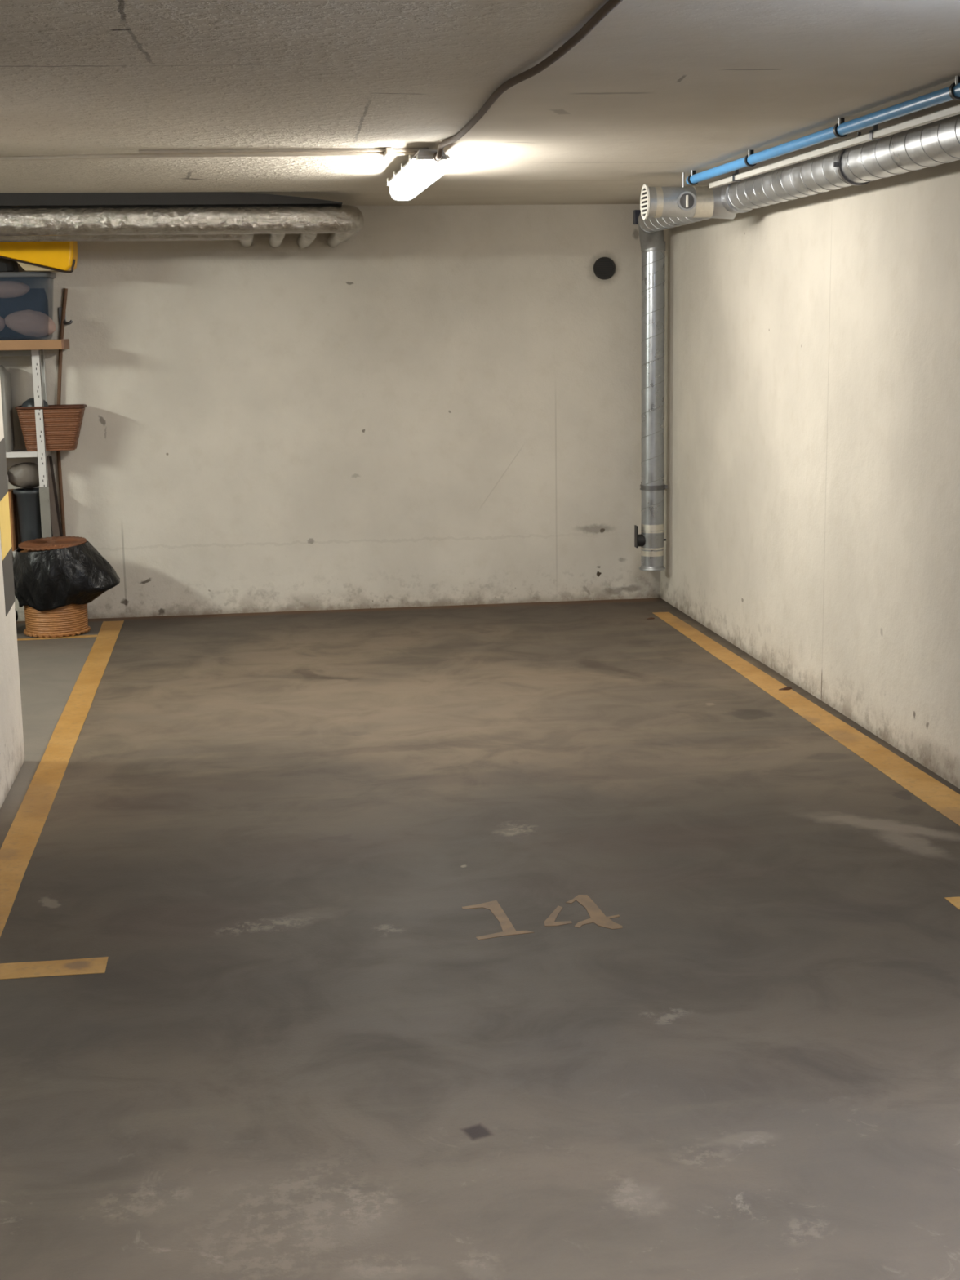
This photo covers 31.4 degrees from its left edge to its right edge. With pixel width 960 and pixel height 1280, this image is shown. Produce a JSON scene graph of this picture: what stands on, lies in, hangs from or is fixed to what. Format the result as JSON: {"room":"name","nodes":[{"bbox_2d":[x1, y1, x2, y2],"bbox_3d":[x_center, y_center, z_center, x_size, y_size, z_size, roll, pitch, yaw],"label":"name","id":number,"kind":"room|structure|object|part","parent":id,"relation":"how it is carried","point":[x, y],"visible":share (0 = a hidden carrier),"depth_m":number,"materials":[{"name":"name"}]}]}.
{"room":"parking garage","nodes":[
{"label":"parking garage","id":0,"kind":"room"},
{"bbox_2d":[0,382,24,808],"bbox_3d":[-1.799,-0.508,5.518,0.302,2.300,1.726,-2,10,-8],"label":"pillar","id":1,"kind":"structure","parent":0,"point":[11,738],"depth_m":6.26,"materials":[{"name":"beige paint"}]},
{"bbox_2d":[0,204,660,621],"bbox_3d":[-3.123,-1.253,9.614,8.831,2.570,0.200,-2,10,-8],"label":"wall","id":2,"kind":"structure","parent":0,"point":[433,405],"depth_m":9.84,"materials":[{"name":"beige paint"}]},
{"bbox_2d":[57,306,72,324],"bbox_3d":[-2.304,-1.800,9.503,0.086,0.096,0.035,6,12,32],"label":"wall hook","id":3,"kind":"object","parent":2,"relation":"attached to","point":[60,308],"visible":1,"depth_m":9.50,"materials":[{"name":"metal"}]},
{"bbox_3d":[-2.325,-1.804,9.517,0.040,0.095,0.012,-2,10,-8],"label":"plate","id":4,"kind":"part","parent":3,"relation":"part of","materials":[{"name":"metal"}]},
{"bbox_2d":[0,234,253,247],"bbox_3d":[-3.335,-2.078,8.882,4.283,0.078,0.876,-2,10,-8],"label":"insulated pipe","id":5,"kind":"object","parent":2,"relation":"attached to","point":[245,240],"visible":0.41,"depth_m":8.67,"materials":[{"name":"metal"}]},
{"bbox_2d":[593,257,615,279],"bbox_3d":[0.718,-2.147,9.879,0.128,0.128,0.012,-2,10,-8],"label":"air vent","id":6,"kind":"object","parent":2,"relation":"in","point":[604,268],"visible":1,"depth_m":9.88,"materials":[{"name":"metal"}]},
{"bbox_2d":[633,209,640,224],"bbox_3d":[0.906,-2.431,9.834,0.038,0.080,0.050,-2,10,-8],"label":"junction box","id":7,"kind":"object","parent":2,"relation":"attached to","point":[636,212],"visible":0.78,"depth_m":9.82,"materials":[{"name":"black plastic"}]},
{"bbox_2d":[0,597,959,1279],"bbox_3d":[-2.009,1.373,1.978,8.431,0.121,15.918,-2,10,-8],"label":"floor","id":8,"kind":"structure","parent":0,"point":[571,940],"depth_m":4.42,"materials":[{"name":"paint"}]},
{"bbox_2d":[14,608,17,622],"bbox_3d":[-2.656,-0.155,9.377,0.242,0.236,0.210,-2,10,-8],"label":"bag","id":9,"kind":"object","parent":8,"relation":"on","point":[16,613],"visible":0.07,"depth_m":9.37,"materials":[{"name":"black plastic"}]},
{"bbox_2d":[0,349,53,557],"bbox_3d":[-2.832,-0.829,9.493,0.882,1.532,0.240,-2,10,-8],"label":"shelving unit","id":10,"kind":"object","parent":8,"relation":"on","point":[37,356],"visible":0.62,"depth_m":9.40,"materials":[{"name":"white metal"}]},
{"bbox_2d":[0,364,14,452],"bbox_3d":[-2.687,-1.278,9.436,0.190,0.469,0.190,-2,10,-8],"label":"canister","id":11,"kind":"object","parent":10,"relation":"on","point":[5,377],"visible":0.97,"depth_m":9.38,"materials":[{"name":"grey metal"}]},
{"bbox_2d":[8,488,17,551],"bbox_3d":[-2.683,-0.669,9.552,0.160,0.329,0.190,-2,10,-8],"label":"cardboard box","id":12,"kind":"object","parent":10,"relation":"on","point":[11,495],"visible":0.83,"depth_m":9.52,"materials":[{"name":"cardboard"}]},
{"bbox_3d":[-2.831,-0.485,9.561,0.870,0.030,0.226,-2,10,-8],"label":"shelf panel","id":13,"kind":"part","parent":10,"relation":"part of","materials":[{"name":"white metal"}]},
{"bbox_3d":[-2.847,-1.567,9.363,0.870,0.030,0.226,-2,10,-8],"label":"shelf panel","id":14,"kind":"part","parent":10,"relation":"part of","materials":[{"name":"grey metal"}]},
{"bbox_2d":[13,487,41,542],"bbox_3d":[-2.504,-0.676,9.566,0.192,0.334,0.192,-2,10,-8],"label":"bucket","id":15,"kind":"object","parent":10,"relation":"on","point":[27,500],"visible":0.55,"depth_m":9.49,"materials":[{"name":"grey plastic"}]},
{"bbox_2d":[7,462,39,488],"bbox_3d":[-2.534,-0.918,9.535,0.201,0.144,0.118,-2,10,-8],"label":"bag","id":16,"kind":"object","parent":15,"relation":"on","point":[24,475],"visible":0.88,"depth_m":9.49,"materials":[{"name":"grey fabric"}]},
{"bbox_3d":[-2.839,-1.026,9.462,0.870,0.030,0.226,-2,10,-8],"label":"shelf panel","id":17,"kind":"part","parent":10,"relation":"part of","materials":[{"name":"white metal"}]},
{"bbox_2d":[0,338,69,350],"bbox_3d":[-2.783,-1.599,9.293,1.048,0.053,0.320,-2,10,-8],"label":"board","id":18,"kind":"object","parent":10,"relation":"on","point":[12,344],"visible":1,"depth_m":9.19,"materials":[{"name":"brown wood"}]},
{"bbox_2d":[0,271,55,279],"bbox_3d":[-2.606,-1.807,9.275,0.590,0.356,0.310,-2,10,-8],"label":"lid","id":19,"kind":"object","parent":18,"relation":"on","point":[3,275],"visible":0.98,"depth_m":9.12,"materials":[{"name":"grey plastic"}]},
{"bbox_2d":[0,316,4,331],"bbox_3d":[-2.673,-1.702,9.217,0.223,0.119,0.089,-2,10,-8],"label":"cloth bundle","id":20,"kind":"object","parent":19,"relation":"in","point":[2,320],"visible":1,"depth_m":9.22,"materials":[{"name":"fabric"}]},
{"bbox_2d":[0,257,18,271],"bbox_3d":[-2.703,-2.051,9.212,0.398,0.148,0.220,-2,10,-8],"label":"bag","id":21,"kind":"object","parent":19,"relation":"on","point":[6,265],"visible":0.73,"depth_m":9.14,"materials":[{"name":"plastic"}]},
{"bbox_2d":[0,280,29,297],"bbox_3d":[-2.561,-1.889,9.216,0.264,0.092,0.091,-2,10,-8],"label":"cloth bundle","id":22,"kind":"object","parent":19,"relation":"in","point":[8,289],"visible":1,"depth_m":9.19,"materials":[{"name":"fabric"}]},
{"bbox_2d":[0,288,48,337],"bbox_3d":[-2.599,-1.787,9.344,0.470,0.257,0.116,-2,10,-8],"label":"folded clothes","id":23,"kind":"object","parent":19,"relation":"in","point":[36,299],"visible":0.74,"depth_m":9.30,"materials":[{"name":"blue fabric"}]},
{"bbox_2d":[4,309,56,337],"bbox_3d":[-2.435,-1.713,9.253,0.273,0.149,0.098,-2,10,-8],"label":"cloth bundle","id":24,"kind":"object","parent":19,"relation":"in","point":[28,322],"visible":1,"depth_m":9.22,"materials":[{"name":"fabric"}]},
{"bbox_2d":[16,261,57,271],"bbox_3d":[-2.358,-1.998,9.139,0.218,0.058,0.215,-2,10,-8],"label":"folded paper","id":25,"kind":"object","parent":19,"relation":"in","point":[26,267],"visible":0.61,"depth_m":9.04,"materials":[{"name":"beige paper"}]},
{"bbox_2d":[0,241,77,273],"bbox_3d":[-2.501,-2.121,9.097,0.694,0.345,0.275,-2,10,-8],"label":"bag","id":26,"kind":"object","parent":19,"relation":"on","point":[60,256],"visible":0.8,"depth_m":9.00,"materials":[{"name":"plastic"}]},
{"bbox_3d":[-2.411,-0.830,9.462,0.044,1.532,0.039,-2,10,-8],"label":"post","id":27,"kind":"part","parent":10,"relation":"part of","materials":[{"name":"white metal"}]},
{"bbox_3d":[-2.404,-0.664,9.466,0.053,0.365,0.013,-2,10,-8],"label":"splice plate","id":28,"kind":"part","parent":10,"relation":"part of","materials":[{"name":"grey metal"}]},
{"bbox_3d":[-2.437,-0.863,9.645,0.044,1.532,0.039,-2,10,-8],"label":"post","id":29,"kind":"part","parent":10,"relation":"part of","materials":[{"name":"white metal"}]},
{"bbox_2d":[14,397,86,451],"bbox_3d":[-2.372,-1.200,9.482,0.376,0.290,0.216,-2,10,-8],"label":"wicker basket","id":30,"kind":"object","parent":10,"relation":"on","point":[62,423],"depth_m":9.40,"materials":[{"name":"brown wicker"}]},
{"bbox_3d":[-2.464,-1.274,9.464,0.150,0.135,0.120,-2,10,-8],"label":"dark cap","id":31,"kind":"part","parent":30,"relation":"part of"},
{"bbox_2d":[46,456,62,537],"bbox_3d":[-2.383,-0.567,9.670,0.126,0.940,0.017,-2,10,-8],"label":"leaning board","id":32,"kind":"object","parent":8,"relation":"on","point":[54,505],"visible":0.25,"depth_m":9.62,"materials":[{"name":"black wood"}]},
{"bbox_2d":[56,288,67,536],"bbox_3d":[-2.327,-1.031,9.636,0.112,1.864,0.035,-2,10,-8],"label":"wooden stick","id":33,"kind":"object","parent":8,"relation":"on","point":[65,290],"visible":0.62,"depth_m":9.56,"materials":[{"name":"brown wood"}]},
{"bbox_2d":[13,535,119,637],"bbox_3d":[-2.262,-0.294,9.351,0.581,0.513,0.408,-3,11,-13],"label":"wicker hamper","id":34,"kind":"object","parent":8,"relation":"on","point":[55,579],"visible":1,"depth_m":9.21,"materials":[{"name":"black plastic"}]},
{"bbox_3d":[-2.328,-0.527,9.317,0.364,0.039,0.364,-2,10,-8],"label":"lid","id":35,"kind":"part","parent":34,"relation":"part of","materials":[{"name":"brown wicker"}]},
{"bbox_2d":[778,686,791,689],"bbox_3d":[1.369,0.216,7.656,0.072,0.012,0.031,-5,11,-22],"label":"dry leaf","id":36,"kind":"object","parent":8,"relation":"on","point":[786,687],"visible":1,"depth_m":7.65,"materials":[{"name":"brown plant"}]},
{"bbox_2d":[0,0,959,205],"bbox_3d":[-2.045,-1.022,1.540,8.431,0.150,15.918,-2,10,-8],"label":"ceiling","id":37,"kind":"structure","parent":0,"point":[658,91],"depth_m":4.94,"materials":[{"name":"paint"}]},
{"bbox_2d":[0,191,342,206],"bbox_3d":[-3.043,-2.148,8.362,4.730,0.059,0.080,-2,10,-8],"label":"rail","id":38,"kind":"object","parent":37,"relation":"attached to","point":[206,198],"visible":1,"depth_m":8.51,"materials":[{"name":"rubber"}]},
{"bbox_2d":[0,204,364,248],"bbox_3d":[-3.045,-2.115,8.832,4.847,0.175,1.039,-2,10,-8],"label":"insulated pipe","id":39,"kind":"object","parent":38,"relation":"hanging from","point":[341,222],"visible":1,"depth_m":8.54,"materials":[{"name":"metal"}]},
{"bbox_2d":[0,146,417,160],"bbox_3d":[-2.282,-1.860,6.644,4.193,0.029,0.146,-1,10,1],"label":"conduit","id":40,"kind":"object","parent":37,"relation":"attached to","point":[388,153],"visible":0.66,"depth_m":6.62,"materials":[{"name":"grey plastic"}]},
{"bbox_2d":[138,147,428,153],"bbox_3d":[-0.747,-1.871,6.537,1.102,0.014,0.020,-2,10,-4],"label":"conduit","id":41,"kind":"object","parent":37,"relation":"attached to","point":[378,149],"visible":0.93,"depth_m":6.53,"materials":[{"name":"grey plastic"}]},
{"bbox_2d":[386,149,449,200],"bbox_3d":[-0.263,-1.918,7.045,0.152,0.120,1.275,-2,10,-8],"label":"ceiling lamp","id":42,"kind":"object","parent":37,"relation":"attached to","point":[421,170],"visible":0.98,"depth_m":6.65,"materials":[{"name":"plastic"}]},
{"bbox_2d":[390,160,445,200],"bbox_3d":[-0.265,-1.897,7.073,0.112,0.069,1.208,-2,10,-8],"label":"diffuser","id":43,"kind":"object","parent":42,"relation":"attached to","point":[413,177],"depth_m":6.78,"materials":[{"name":"white plastic"}]},
{"bbox_2d":[435,0,622,160],"bbox_3d":[0.232,-1.387,3.949,0.064,0.065,5.126,-2,10,-8],"label":"cable","id":44,"kind":"object","parent":37,"relation":"attached to","point":[609,6],"visible":1,"depth_m":4.47,"materials":[{"name":"black rubber"}]},
{"bbox_2d":[685,75,959,185],"bbox_3d":[1.291,-1.678,5.446,0.051,0.064,4.860,-2,10,-8],"label":"pipe","id":45,"kind":"object","parent":37,"relation":"attached to","point":[841,129],"visible":1,"depth_m":5.83,"materials":[{"name":"blue plastic"}]},
{"bbox_2d":[709,103,959,188],"bbox_3d":[1.384,-1.671,5.445,0.032,0.080,4.830,-2,10,-8],"label":"pipe","id":46,"kind":"object","parent":37,"relation":"attached to","point":[875,134],"visible":0.85,"depth_m":6.01,"materials":[{"name":"white plastic"}]},
{"bbox_2d":[727,114,959,211],"bbox_3d":[1.559,-1.545,5.049,0.174,0.190,5.565,-2,10,-8],"label":"ventilation duct","id":47,"kind":"object","parent":37,"relation":"attached to","point":[936,143],"visible":0.86,"depth_m":6.17,"materials":[{"name":"metal"}]},
{"bbox_2d":[640,172,752,219],"bbox_3d":[1.003,-2.046,7.882,0.497,0.209,0.312,-2,10,-8],"label":"duct tee","id":48,"kind":"object","parent":47,"relation":"attached to","point":[655,202],"visible":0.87,"depth_m":7.84,"materials":[{"name":"metal"}]},
{"bbox_2d":[640,184,649,219],"bbox_3d":[0.759,-2.015,7.870,0.008,0.158,0.158,-2,10,-8],"label":"grille","id":49,"kind":"object","parent":48,"relation":"attached to","point":[645,193],"depth_m":7.86,"materials":[{"name":"white plastic"}]},
{"bbox_3d":[0.946,-2.002,7.806,0.008,0.055,0.020,-2,10,-8],"label":"damper handle","id":50,"kind":"part","parent":48,"relation":"part of","materials":[{"name":"white plastic"}]},
{"bbox_2d":[660,160,959,788],"bbox_3d":[2.248,0.001,2.323,0.200,2.570,15.918,-2,10,-8],"label":"wall","id":51,"kind":"structure","parent":0,"point":[811,433],"depth_m":7.20,"materials":[{"name":"beige paint"}]},
{"bbox_2d":[634,213,711,571],"bbox_3d":[1.068,-1.296,9.132,0.203,2.056,1.863,-2,10,-8],"label":"downpipe","id":52,"kind":"object","parent":51,"relation":"attached to","point":[651,540],"visible":0.84,"depth_m":9.74,"materials":[{"name":"metal"}]},
{"bbox_3d":[0.906,-0.600,9.921,0.007,0.127,0.060,-2,10,-8],"label":"damper lever","id":53,"kind":"part","parent":52,"relation":"part of","materials":[{"name":"black plastic"}]},
{"bbox_3d":[0.929,-0.578,9.929,0.042,0.072,0.072,-2,10,-8],"label":"damper knob","id":54,"kind":"part","parent":52,"relation":"part of","materials":[{"name":"black plastic"}]}
]}

